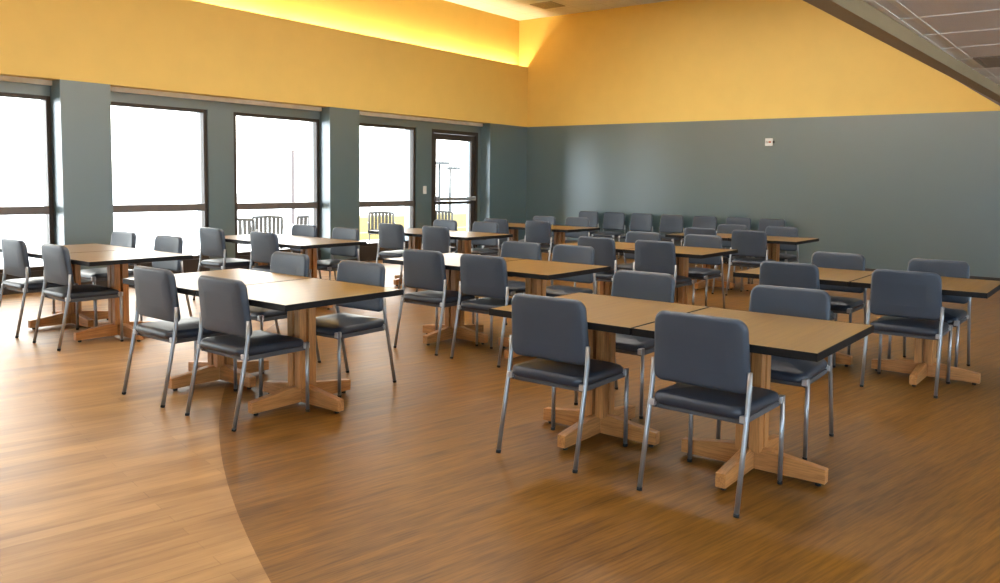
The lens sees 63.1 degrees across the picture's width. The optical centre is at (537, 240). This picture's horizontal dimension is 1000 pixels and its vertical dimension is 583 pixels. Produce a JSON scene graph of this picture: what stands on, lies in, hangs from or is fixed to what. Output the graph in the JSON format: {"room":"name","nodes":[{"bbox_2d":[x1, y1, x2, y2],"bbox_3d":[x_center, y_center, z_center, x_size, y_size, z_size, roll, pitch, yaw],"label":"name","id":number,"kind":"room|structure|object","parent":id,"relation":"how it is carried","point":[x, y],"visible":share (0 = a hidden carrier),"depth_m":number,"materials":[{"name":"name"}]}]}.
{"room":"eatery","nodes":[
{"label":"eatery","id":0,"kind":"room"},
{"bbox_2d":[0,79,526,281],"bbox_3d":[-5.869,-0.696,10.403,0.550,2.605,18.150,4,5,36],"label":"wall","id":1,"kind":"structure","parent":0,"point":[81,134],"depth_m":12.07,"materials":[{"name":"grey paint"}]},
{"bbox_2d":[0,92,54,272],"bbox_3d":[-6.539,-0.678,9.548,0.110,2.155,1.540,4,5,36],"label":"window","id":2,"kind":"structure","parent":1,"relation":"in","point":[48,209],"depth_m":10.07,"materials":[{"name":"brown metal"}]},
{"bbox_2d":[111,101,208,262],"bbox_3d":[-5.274,-0.785,11.249,0.110,2.155,1.495,4,5,36],"label":"window","id":3,"kind":"structure","parent":1,"relation":"in","point":[203,207],"depth_m":11.62,"materials":[{"name":"brown metal"}]},
{"bbox_2d":[0,75,482,126],"bbox_3d":[-5.837,-1.959,10.243,0.050,0.062,15.780,4,5,36],"label":"trim","id":4,"kind":"structure","parent":1,"relation":"attached to","point":[2,78],"depth_m":11.93,"materials":[{"name":"beige paint"}]},
{"bbox_2d":[0,243,497,294],"bbox_3d":[-5.624,0.466,10.631,0.322,0.260,17.610,4,5,36],"label":"baseboard","id":5,"kind":"structure","parent":1,"relation":"attached to","point":[367,253],"depth_m":11.70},
{"bbox_2d":[0,0,527,126],"bbox_3d":[-5.833,-3.124,10.223,0.550,2.265,18.150,4,5,36],"label":"wall","id":6,"kind":"structure","parent":1,"relation":"attached to","point":[434,59],"depth_m":12.56,"materials":[{"name":"yellow paint"}]},
{"bbox_2d":[233,112,319,255],"bbox_3d":[-4.106,-0.884,12.820,0.110,2.155,1.585,4,5,36],"label":"window","id":7,"kind":"structure","parent":1,"relation":"in","point":[315,204],"depth_m":12.96,"materials":[{"name":"brown metal"}]},
{"bbox_2d":[360,123,415,246],"bbox_3d":[-2.789,-0.996,14.592,0.110,2.155,1.585,4,5,36],"label":"window","id":8,"kind":"structure","parent":1,"relation":"in","point":[411,203],"depth_m":15.09,"materials":[{"name":"brown metal"}]},
{"bbox_2d":[423,186,426,193],"bbox_3d":[-2.131,-0.960,15.380,0.014,0.150,0.090,4,5,36],"label":"light switch","id":9,"kind":"object","parent":1,"relation":"attached to","point":[424,187],"visible":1,"depth_m":15.38,"materials":[{"name":"white plastic"}]},
{"bbox_2d":[431,129,477,247],"bbox_3d":[-1.655,-0.960,16.099,0.165,2.415,1.350,4,5,36],"label":"door","id":10,"kind":"structure","parent":1,"relation":"in","point":[472,137],"depth_m":16.26,"materials":[{"name":"brown metal"}]},
{"bbox_2d":[0,252,999,582],"bbox_3d":[0.153,1.081,6.037,15.600,0.120,18.550,4,5,36],"label":"floor","id":11,"kind":"structure","parent":0,"point":[408,482],"depth_m":4.00,"materials":[{"name":"brown wood"}]},
{"bbox_2d":[0,238,78,337],"bbox_3d":[-4.664,0.408,7.545,0.517,0.864,0.549,4,5,36],"label":"dining chair","id":12,"kind":"object","parent":11,"relation":"on","point":[14,252],"visible":0.74,"depth_m":7.35,"materials":[{"name":"fabric"}]},
{"bbox_2d":[0,243,138,329],"bbox_3d":[-4.520,0.445,7.876,0.912,0.740,0.912,4,5,36],"label":"dining table","id":13,"kind":"object","parent":11,"relation":"on","point":[86,317],"visible":0.62,"depth_m":7.83,"materials":[{"name":"orange wood"}]},
{"bbox_2d":[32,243,123,350],"bbox_3d":[-3.989,0.455,7.047,0.517,0.864,0.549,4,5,37],"label":"dining chair","id":14,"kind":"object","parent":11,"relation":"on","point":[56,258],"visible":0.98,"depth_m":6.90,"materials":[{"name":"fabric"}]},
{"bbox_2d":[81,231,136,320],"bbox_3d":[-4.470,0.344,8.458,0.517,0.864,0.549,4,5,36],"label":"dining chair","id":15,"kind":"object","parent":11,"relation":"on","point":[118,238],"visible":0.41,"depth_m":8.42,"materials":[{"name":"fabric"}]},
{"bbox_2d":[40,249,192,341],"bbox_3d":[-3.782,0.497,7.330,0.912,0.740,0.912,4,5,36],"label":"dining table","id":16,"kind":"object","parent":11,"relation":"on","point":[117,261],"visible":0.84,"depth_m":7.26,"materials":[{"name":"orange wood"}]},
{"bbox_2d":[128,235,192,320],"bbox_3d":[-3.767,0.391,7.957,0.517,0.864,0.549,4,5,35],"label":"dining chair","id":17,"kind":"object","parent":11,"relation":"on","point":[165,243],"visible":0.32,"depth_m":8.01,"materials":[{"name":"fabric"}]},
{"bbox_2d":[122,266,237,407],"bbox_3d":[-2.400,0.596,5.450,0.517,0.864,0.549,4,5,36],"label":"dining chair","id":18,"kind":"object","parent":11,"relation":"on","point":[155,288],"visible":0.83,"depth_m":5.27,"materials":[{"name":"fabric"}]},
{"bbox_2d":[123,268,311,390],"bbox_3d":[-2.258,0.633,5.782,0.912,0.740,0.912,4,5,36],"label":"dining table","id":19,"kind":"object","parent":11,"relation":"on","point":[217,367],"visible":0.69,"depth_m":5.73,"materials":[{"name":"orange wood"}]},
{"bbox_2d":[193,227,257,299],"bbox_3d":[-3.678,0.273,9.574,0.517,0.864,0.549,4,5,36],"label":"dining chair","id":20,"kind":"object","parent":11,"relation":"on","point":[212,240],"visible":0.88,"depth_m":9.41,"materials":[{"name":"fabric"}]},
{"bbox_2d":[185,275,309,431],"bbox_3d":[-1.779,0.639,4.991,0.517,0.864,0.549,4,5,36],"label":"dining chair","id":21,"kind":"object","parent":11,"relation":"on","point":[224,302],"visible":1,"depth_m":4.84,"materials":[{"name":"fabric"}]},
{"bbox_2d":[225,234,309,265],"bbox_3d":[-3.330,0.324,9.753,0.912,0.740,0.912,4,5,36],"label":"dining table","id":22,"kind":"object","parent":11,"relation":"on","point":[243,239],"visible":0.18,"depth_m":9.66,"materials":[{"name":"orange wood"}]},
{"bbox_2d":[249,231,311,276],"bbox_3d":[-2.875,0.329,8.980,0.517,0.864,0.549,4,5,36],"label":"dining chair","id":23,"kind":"object","parent":11,"relation":"on","point":[263,244],"visible":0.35,"depth_m":8.81,"materials":[{"name":"fabric"}]},
{"bbox_2d":[249,251,320,373],"bbox_3d":[-2.073,0.535,6.344,0.517,0.864,0.549,4,5,37],"label":"dining chair","id":24,"kind":"object","parent":11,"relation":"on","point":[297,264],"visible":0.29,"depth_m":6.35,"materials":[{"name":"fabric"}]},
{"bbox_2d":[268,224,321,278],"bbox_3d":[-3.048,0.240,10.147,0.517,0.864,0.549,4,5,35],"label":"dining chair","id":25,"kind":"object","parent":11,"relation":"on","point":[297,229],"visible":0.18,"depth_m":10.23,"materials":[{"name":"fabric"}]},
{"bbox_2d":[196,278,402,415],"bbox_3d":[-1.519,0.685,5.236,0.912,0.740,0.912,4,5,36],"label":"dining table","id":26,"kind":"object","parent":11,"relation":"on","point":[300,298],"visible":0.94,"depth_m":5.16,"materials":[{"name":"orange wood"}]},
{"bbox_2d":[249,237,366,309],"bbox_3d":[-2.591,0.375,9.207,0.912,0.740,0.912,4,5,36],"label":"dining table","id":27,"kind":"object","parent":11,"relation":"on","point":[308,246],"visible":0.39,"depth_m":9.13,"materials":[{"name":"orange wood"}]},
{"bbox_2d":[317,227,359,280],"bbox_3d":[-2.415,0.285,9.658,0.517,0.864,0.549,4,5,37],"label":"dining chair","id":28,"kind":"object","parent":11,"relation":"on","point":[332,264],"visible":0.62,"depth_m":9.67,"materials":[{"name":"fabric"}]},
{"bbox_2d":[316,260,396,397],"bbox_3d":[-1.371,0.591,5.735,0.517,0.864,0.549,4,5,34],"label":"dining chair","id":29,"kind":"object","parent":11,"relation":"on","point":[339,326],"visible":0.77,"depth_m":5.72,"materials":[{"name":"fabric"}]},
{"bbox_2d":[376,223,405,288],"bbox_3d":[-1.861,0.193,11.013,0.517,0.864,0.549,4,5,36],"label":"dining chair","id":30,"kind":"object","parent":11,"relation":"on","point":[391,236],"visible":0.66,"depth_m":10.83,"materials":[{"name":"fabric"}]},
{"bbox_2d":[368,228,453,285],"bbox_3d":[-1.710,0.231,11.338,0.912,0.740,0.912,4,5,36],"label":"dining table","id":31,"kind":"object","parent":11,"relation":"on","point":[414,242],"visible":0.31,"depth_m":11.26,"materials":[{"name":"orange wood"}]},
{"bbox_2d":[416,226,450,291],"bbox_3d":[-1.203,0.239,10.526,0.517,0.864,0.549,4,5,37],"label":"dining chair","id":32,"kind":"object","parent":11,"relation":"on","point":[434,238],"visible":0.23,"depth_m":10.33,"materials":[{"name":"fabric"}]},
{"bbox_2d":[393,249,478,355],"bbox_3d":[-0.876,0.499,7.068,0.517,0.864,0.549,4,5,36],"label":"dining chair","id":33,"kind":"object","parent":11,"relation":"on","point":[423,269],"visible":0.87,"depth_m":6.90,"materials":[{"name":"fabric"}]},
{"bbox_2d":[421,219,457,252],"bbox_3d":[-1.472,0.131,11.927,0.517,0.864,0.549,4,5,36],"label":"dining chair","id":34,"kind":"object","parent":11,"relation":"on","point":[450,224],"visible":0.32,"depth_m":11.94,"materials":[{"name":"fabric"}]},
{"bbox_2d":[383,253,520,344],"bbox_3d":[-0.756,0.535,7.416,0.912,0.740,0.912,4,5,36],"label":"dining table","id":35,"kind":"object","parent":11,"relation":"on","point":[452,260],"visible":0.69,"depth_m":7.34,"materials":[{"name":"orange wood"}]},
{"bbox_2d":[415,231,512,253],"bbox_3d":[-0.971,0.282,10.792,0.912,0.740,0.912,4,5,36],"label":"dining table","id":36,"kind":"object","parent":11,"relation":"on","point":[464,238],"visible":0.32,"depth_m":10.70,"materials":[{"name":"orange wood"}]},
{"bbox_2d":[452,221,499,255],"bbox_3d":[-0.846,0.169,11.542,0.517,0.864,0.549,4,5,35],"label":"dining chair","id":37,"kind":"object","parent":11,"relation":"on","point":[478,226],"visible":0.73,"depth_m":11.56,"materials":[{"name":"fabric"}]},
{"bbox_2d":[450,254,511,367],"bbox_3d":[-0.346,0.536,6.676,0.517,0.864,0.549,4,5,35],"label":"dining chair","id":38,"kind":"object","parent":11,"relation":"on","point":[486,276],"visible":0.7,"depth_m":6.51,"materials":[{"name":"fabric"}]},
{"bbox_2d":[482,218,508,256],"bbox_3d":[-0.557,0.075,12.868,0.517,0.864,0.549,4,5,35],"label":"dining chair","id":39,"kind":"object","parent":11,"relation":"on","point":[503,223],"visible":0.37,"depth_m":12.63,"materials":[{"name":"fabric"}]},
{"bbox_2d":[472,241,540,324],"bbox_3d":[-0.265,0.450,7.851,0.517,0.864,0.549,4,5,35],"label":"dining chair","id":40,"kind":"object","parent":11,"relation":"on","point":[511,249],"visible":0.21,"depth_m":7.89,"materials":[{"name":"fabric"}]},
{"bbox_2d":[508,223,524,240],"bbox_3d":[-0.401,0.113,13.190,0.912,0.740,0.912,4,5,36],"label":"dining table","id":41,"kind":"object","parent":11,"relation":"on","point":[513,227],"visible":0.2,"depth_m":13.11,"materials":[{"name":"orange wood"}]},
{"bbox_2d":[459,259,610,358],"bbox_3d":[-0.018,0.586,6.870,0.912,0.740,0.912,4,5,36],"label":"dining table","id":42,"kind":"object","parent":11,"relation":"on","point":[535,273],"visible":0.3,"depth_m":6.78,"materials":[{"name":"orange wood"}]},
{"bbox_2d":[519,215,555,243],"bbox_3d":[0.008,0.016,13.786,0.517,0.864,0.549,4,5,36],"label":"dining chair","id":43,"kind":"object","parent":11,"relation":"on","point":[551,219],"visible":0.25,"depth_m":13.81,"materials":[{"name":"fabric"}]},
{"bbox_2d":[524,220,552,260],"bbox_3d":[0.102,0.121,12.381,0.517,0.864,0.549,4,5,36],"label":"dining chair","id":44,"kind":"object","parent":11,"relation":"on","point":[535,231],"visible":0.59,"depth_m":12.19,"materials":[{"name":"fabric"}]},
{"bbox_2d":[518,225,599,243],"bbox_3d":[0.337,0.164,12.644,0.912,0.740,0.912,4,5,36],"label":"dining table","id":45,"kind":"object","parent":11,"relation":"on","point":[559,231],"visible":0.32,"depth_m":12.55,"materials":[{"name":"orange wood"}]},
{"bbox_2d":[523,244,595,296],"bbox_3d":[0.229,0.483,7.513,0.517,0.864,0.549,4,5,37],"label":"dining chair","id":46,"kind":"object","parent":11,"relation":"on","point":[561,252],"visible":0.44,"depth_m":7.53,"materials":[{"name":"fabric"}]},
{"bbox_2d":[496,293,628,472],"bbox_3d":[0.147,0.711,4.405,0.517,0.864,0.549,4,5,35],"label":"dining chair","id":47,"kind":"object","parent":11,"relation":"on","point":[553,331],"visible":1,"depth_m":4.25,"materials":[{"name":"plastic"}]},
{"bbox_2d":[550,217,589,258],"bbox_3d":[0.555,0.050,13.425,0.517,0.864,0.549,4,5,37],"label":"dining chair","id":48,"kind":"object","parent":11,"relation":"on","point":[570,221],"visible":0.31,"depth_m":13.49,"materials":[{"name":"fabric"}]},
{"bbox_2d":[566,211,598,239],"bbox_3d":[0.919,-0.152,16.242,0.517,0.864,0.549,4,5,37],"label":"dining chair","id":49,"kind":"object","parent":11,"relation":"on","point":[592,216],"visible":0.27,"depth_m":16.27,"materials":[{"name":"fabric"}]},
{"bbox_2d":[553,242,634,295],"bbox_3d":[0.808,0.415,9.352,0.912,0.740,0.912,4,5,36],"label":"dining table","id":50,"kind":"object","parent":11,"relation":"on","point":[605,287],"visible":0.04,"depth_m":9.29,"materials":[{"name":"orange wood"}]},
{"bbox_2d":[574,236,617,293],"bbox_3d":[0.729,0.382,8.974,0.517,0.864,0.549,4,5,35],"label":"dining chair","id":51,"kind":"object","parent":11,"relation":"on","point":[604,248],"visible":0.39,"depth_m":8.75,"materials":[{"name":"fabric"}]},
{"bbox_2d":[489,292,707,449],"bbox_3d":[0.360,0.753,4.684,0.912,0.740,0.912,4,5,36],"label":"dining table","id":52,"kind":"object","parent":11,"relation":"on","point":[607,316],"visible":0.79,"depth_m":4.62,"materials":[{"name":"brown wood"}]},
{"bbox_2d":[591,212,625,240],"bbox_3d":[1.409,-0.119,15.880,0.517,0.864,0.549,4,5,35],"label":"dining chair","id":53,"kind":"object","parent":11,"relation":"on","point":[612,220],"visible":0.8,"depth_m":15.91,"materials":[{"name":"fabric"}]},
{"bbox_2d":[574,270,677,418],"bbox_3d":[0.605,0.648,5.355,0.517,0.864,0.549,4,5,36],"label":"dining chair","id":54,"kind":"object","parent":11,"relation":"on","point":[654,286],"visible":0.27,"depth_m":5.36,"materials":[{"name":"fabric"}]},
{"bbox_2d":[618,213,652,258],"bbox_3d":[1.899,-0.085,15.518,0.517,0.864,0.549,4,5,36],"label":"dining chair","id":55,"kind":"object","parent":11,"relation":"on","point":[639,221],"visible":0.53,"depth_m":15.59,"materials":[{"name":"fabric"}]},
{"bbox_2d":[617,231,659,270],"bbox_3d":[1.176,0.331,9.749,0.517,0.864,0.549,4,5,36],"label":"dining chair","id":56,"kind":"object","parent":11,"relation":"on","point":[631,236],"visible":0.34,"depth_m":9.84,"materials":[{"name":"fabric"}]},
{"bbox_2d":[633,240,694,304],"bbox_3d":[1.307,0.422,8.547,0.517,0.864,0.549,4,5,37],"label":"dining chair","id":57,"kind":"object","parent":11,"relation":"on","point":[650,256],"visible":0.56,"depth_m":8.38,"materials":[{"name":"fabric"}]},
{"bbox_2d":[659,214,683,243],"bbox_3d":[2.421,-0.048,15.132,0.517,0.864,0.549,4,5,35],"label":"dining chair","id":58,"kind":"object","parent":11,"relation":"on","point":[668,223],"visible":0.59,"depth_m":15.19,"materials":[{"name":"fabric"}]},
{"bbox_2d":[623,246,737,303],"bbox_3d":[1.546,0.466,8.806,0.912,0.740,0.912,4,5,36],"label":"dining table","id":59,"kind":"object","parent":11,"relation":"on","point":[683,253],"visible":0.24,"depth_m":8.73,"materials":[{"name":"orange wood"}]},
{"bbox_2d":[681,216,716,245],"bbox_3d":[2.951,-0.012,14.740,0.517,0.864,0.549,4,5,37],"label":"dining chair","id":60,"kind":"object","parent":11,"relation":"on","point":[698,221],"visible":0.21,"depth_m":14.82,"materials":[{"name":"fabric"}]},
{"bbox_2d":[665,233,734,289],"bbox_3d":[2.405,0.287,11.401,0.912,0.740,0.912,4,5,36],"label":"dining table","id":61,"kind":"object","parent":11,"relation":"on","point":[718,282],"visible":0.29,"depth_m":11.27,"materials":[{"name":"orange wood"}]},
{"bbox_2d":[684,234,724,307],"bbox_3d":[1.825,0.371,9.344,0.517,0.864,0.549,4,5,35],"label":"dining chair","id":62,"kind":"object","parent":11,"relation":"on","point":[691,240],"visible":0.5,"depth_m":9.35,"materials":[{"name":"fabric"}]},
{"bbox_2d":[683,227,729,293],"bbox_3d":[2.278,0.251,11.058,0.517,0.864,0.549,4,5,36],"label":"dining chair","id":63,"kind":"object","parent":11,"relation":"on","point":[689,230],"visible":0.3,"depth_m":10.88,"materials":[{"name":"fabric"}]},
{"bbox_2d":[636,310,784,517],"bbox_3d":[0.844,0.759,3.890,0.517,0.864,0.549,4,5,37],"label":"dining chair","id":64,"kind":"object","parent":11,"relation":"on","point":[708,357],"visible":1,"depth_m":3.73,"materials":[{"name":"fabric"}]},
{"bbox_2d":[702,224,749,283],"bbox_3d":[2.756,0.200,11.844,0.517,0.864,0.549,4,5,37],"label":"dining chair","id":65,"kind":"object","parent":11,"relation":"on","point":[722,228],"visible":0.25,"depth_m":11.94,"materials":[{"name":"fabric"}]},
{"bbox_2d":[725,217,750,267],"bbox_3d":[3.473,0.025,14.355,0.517,0.864,0.549,4,5,36],"label":"dining chair","id":66,"kind":"object","parent":11,"relation":"on","point":[730,220],"visible":0.16,"depth_m":14.43,"materials":[{"name":"fabric"}]},
{"bbox_2d":[725,230,774,295],"bbox_3d":[2.824,0.288,10.654,0.517,0.864,0.549,4,5,35],"label":"dining chair","id":67,"kind":"object","parent":11,"relation":"on","point":[750,243],"visible":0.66,"depth_m":10.50,"materials":[{"name":"fabric"}]},
{"bbox_2d":[632,307,873,489],"bbox_3d":[1.099,0.804,4.138,0.912,0.740,0.912,4,5,36],"label":"dining table","id":68,"kind":"object","parent":11,"relation":"on","point":[794,337],"visible":0.7,"depth_m":4.06,"materials":[{"name":"orange wood"}]},
{"bbox_2d":[748,218,786,256],"bbox_3d":[3.970,0.059,13.987,0.517,0.864,0.549,4,5,35],"label":"dining chair","id":69,"kind":"object","parent":11,"relation":"on","point":[764,223],"visible":0.14,"depth_m":14.11,"materials":[{"name":"fabric"}]},
{"bbox_2d":[728,236,818,290],"bbox_3d":[3.144,0.338,10.855,0.912,0.740,0.912,4,5,36],"label":"dining table","id":70,"kind":"object","parent":11,"relation":"on","point":[773,242],"visible":0.34,"depth_m":10.77,"materials":[{"name":"orange wood"}]},
{"bbox_2d":[716,285,833,460],"bbox_3d":[1.372,0.712,4.636,0.517,0.864,0.549,4,5,34],"label":"dining chair","id":71,"kind":"object","parent":11,"relation":"on","point":[781,300],"visible":0.44,"depth_m":4.64,"materials":[{"name":"fabric"}]},
{"bbox_2d":[751,226,798,283],"bbox_3d":[3.368,0.237,11.453,0.517,0.864,0.549,4,5,36],"label":"dining chair","id":72,"kind":"object","parent":11,"relation":"on","point":[781,231],"visible":0.45,"depth_m":11.47,"materials":[{"name":"fabric"}]},
{"bbox_2d":[759,261,837,367],"bbox_3d":[2.041,0.588,6.446,0.517,0.864,0.549,4,5,37],"label":"dining chair","id":73,"kind":"object","parent":11,"relation":"on","point":[775,273],"visible":0.26,"depth_m":6.26,"materials":[{"name":"fabric"}]},
{"bbox_2d":[733,267,872,366],"bbox_3d":[2.228,0.628,6.744,0.912,0.740,0.912,4,5,36],"label":"dining table","id":74,"kind":"object","parent":11,"relation":"on","point":[827,276],"visible":0.12,"depth_m":6.56,"materials":[{"name":"orange wood"}]},
{"bbox_2d":[811,251,866,354],"bbox_3d":[2.563,0.547,7.109,0.517,0.864,0.549,4,5,36],"label":"dining chair","id":75,"kind":"object","parent":11,"relation":"on","point":[844,305],"visible":0.43,"depth_m":7.12,"materials":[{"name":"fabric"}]},
{"bbox_2d":[860,269,952,397],"bbox_3d":[2.715,0.635,5.948,0.517,0.864,0.549,4,5,35],"label":"dining chair","id":76,"kind":"object","parent":11,"relation":"on","point":[910,302],"visible":0.9,"depth_m":5.79,"materials":[{"name":"fabric"}]},
{"bbox_2d":[849,275,999,386],"bbox_3d":[2.966,0.679,6.198,0.912,0.740,0.912,4,5,36],"label":"dining table","id":77,"kind":"object","parent":11,"relation":"on","point":[923,364],"visible":0.6,"depth_m":6.12,"materials":[{"name":"orange wood"}]},
{"bbox_2d":[887,258,970,366],"bbox_3d":[3.183,0.596,6.567,0.517,0.864,0.549,4,5,37],"label":"dining chair","id":78,"kind":"object","parent":11,"relation":"on","point":[944,268],"visible":0.53,"depth_m":6.57,"materials":[{"name":"fabric"}]},
{"bbox_2d":[445,0,671,20],"bbox_3d":[-2.009,-4.014,7.323,10.035,0.050,18.550,4,5,36],"label":"ceiling","id":79,"kind":"structure","parent":0,"point":[519,10],"depth_m":15.92,"materials":[{"name":"paint"}]},
{"bbox_2d":[529,1,563,8],"bbox_3d":[0.194,-4.576,15.789,0.500,0.014,0.500,4,5,36],"label":"ceiling vent","id":80,"kind":"object","parent":79,"relation":"in","point":[549,4],"visible":1,"depth_m":15.77,"materials":[{"name":"metal"}]},
{"bbox_2d":[519,0,999,277],"bbox_3d":[5.657,-1.870,13.207,15.600,4.870,0.200,4,5,36],"label":"wall","id":81,"kind":"structure","parent":0,"point":[879,154],"depth_m":14.29,"materials":[{"name":"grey paint"}]},
{"bbox_2d":[765,138,774,145],"bbox_3d":[4.072,-1.729,14.244,0.161,0.132,0.049,4,5,36],"label":"fire alarm","id":82,"kind":"object","parent":81,"relation":"attached to","point":[768,141],"visible":1,"depth_m":14.23,"materials":[{"name":"white plastic"}]},
{"bbox_2d":[616,252,999,280],"bbox_3d":[5.699,0.524,13.192,14.849,0.100,0.015,4,5,36],"label":"baseboard","id":83,"kind":"structure","parent":81,"relation":"attached to","point":[622,254],"depth_m":12.44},
{"bbox_2d":[803,0,999,102],"bbox_3d":[1.793,-1.380,4.662,0.118,0.200,18.156,4,5,38],"label":"ceiling beam","id":84,"kind":"structure","parent":81,"relation":"attached to","point":[859,14],"depth_m":5.46,"materials":[{"name":"beige paint"}]},
{"bbox_2d":[863,0,999,105],"bbox_3d":[4.067,-1.247,2.980,5.945,0.050,18.550,4,5,36],"label":"ceiling","id":85,"kind":"structure","parent":0,"point":[920,8],"depth_m":5.27,"materials":[{"name":"tile"}]},
{"bbox_2d":[867,0,999,84],"bbox_3d":[4.078,-1.219,2.974,5.518,0.007,18.150,4,5,36],"label":"trim","id":86,"kind":"structure","parent":85,"relation":"attached to","point":[873,2],"depth_m":5.47,"materials":[{"name":"grey metal"}]},
{"bbox_2d":[973,56,999,67],"bbox_3d":[3.995,-1.494,6.730,0.600,0.014,0.640,4,5,36],"label":"ceiling vent","id":87,"kind":"object","parent":85,"relation":"in","point":[988,61],"visible":1,"depth_m":6.79,"materials":[{"name":"metal"}]},
{"label":"outside","id":88,"kind":"structure","parent":0,"visible":0},
{"bbox_2d":[0,192,466,267],"bbox_3d":[-17.729,-1.807,44.262,58.790,0.120,130.000,4,5,36],"label":"ground","id":89,"kind":"structure","parent":88,"point":[29,229],"depth_m":31.50,"materials":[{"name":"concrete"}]},
{"bbox_2d":[183,213,191,227],"bbox_3d":[-11.184,-0.650,25.921,0.284,0.470,0.277,4,5,36],"label":"conifer","id":90,"kind":"object","parent":89,"relation":"on","point":[187,223],"visible":1,"depth_m":25.88,"materials":[{"name":"green plant"}]},
{"bbox_2d":[237,218,257,244],"bbox_3d":[-5.575,0.009,15.214,0.628,0.902,0.660,0,4,-13],"label":"patio chair","id":91,"kind":"object","parent":89,"relation":"on","point":[239,220],"visible":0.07,"depth_m":14.96,"materials":[{"name":"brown metal"}]},
{"bbox_2d":[251,215,282,248],"bbox_3d":[-5.447,-0.074,16.367,0.628,0.902,0.660,-1,5,-20],"label":"patio chair","id":92,"kind":"object","parent":89,"relation":"on","point":[258,219],"visible":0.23,"depth_m":16.11,"materials":[{"name":"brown metal"}]},
{"bbox_2d":[296,215,308,224],"bbox_3d":[-4.693,-0.088,16.708,0.628,0.902,0.660,-1,5,-25],"label":"patio chair","id":93,"kind":"object","parent":89,"relation":"on","point":[305,217],"visible":0.05,"depth_m":16.35,"materials":[{"name":"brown metal"}]},
{"bbox_2d":[291,150,370,223],"bbox_3d":[-7.429,-1.933,29.432,2.700,2.620,1.300,0,4,-8],"label":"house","id":94,"kind":"structure","parent":89,"relation":"on","point":[299,160],"depth_m":28.72,"materials":[{"name":"white"}]},
{"bbox_2d":[367,211,395,242],"bbox_3d":[-3.573,-0.211,18.591,0.628,0.902,0.660,0,4,-11],"label":"patio chair","id":95,"kind":"object","parent":89,"relation":"on","point":[376,212],"visible":0.44,"depth_m":18.81,"materials":[{"name":"brown metal"}]},
{"bbox_2d":[360,212,466,239],"bbox_3d":[-3.169,-0.479,23.974,0.200,0.650,8.300,4,5,36],"label":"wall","id":96,"kind":"structure","parent":89,"relation":"on","point":[460,217],"depth_m":22.72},
{"bbox_2d":[436,162,449,209],"bbox_3d":[-4.015,-2.144,34.468,0.600,2.400,0.240,4,5,36],"label":"light pole","id":97,"kind":"object","parent":89,"relation":"on","point":[439,164],"visible":0.91,"depth_m":34.51,"materials":[{"name":"metal"}]},
{"bbox_2d":[436,210,452,219],"bbox_3d":[-2.314,-0.271,19.647,0.628,0.902,0.660,0,4,-11],"label":"patio chair","id":98,"kind":"object","parent":89,"relation":"on","point":[440,212],"visible":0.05,"depth_m":19.90,"materials":[{"name":"brown metal"}]},
{"bbox_2d":[447,167,459,210],"bbox_3d":[-3.623,-2.078,35.004,0.600,2.200,0.240,4,5,36],"label":"light pole","id":99,"kind":"object","parent":89,"relation":"on","point":[448,168],"visible":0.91,"depth_m":35.03,"materials":[{"name":"metal"}]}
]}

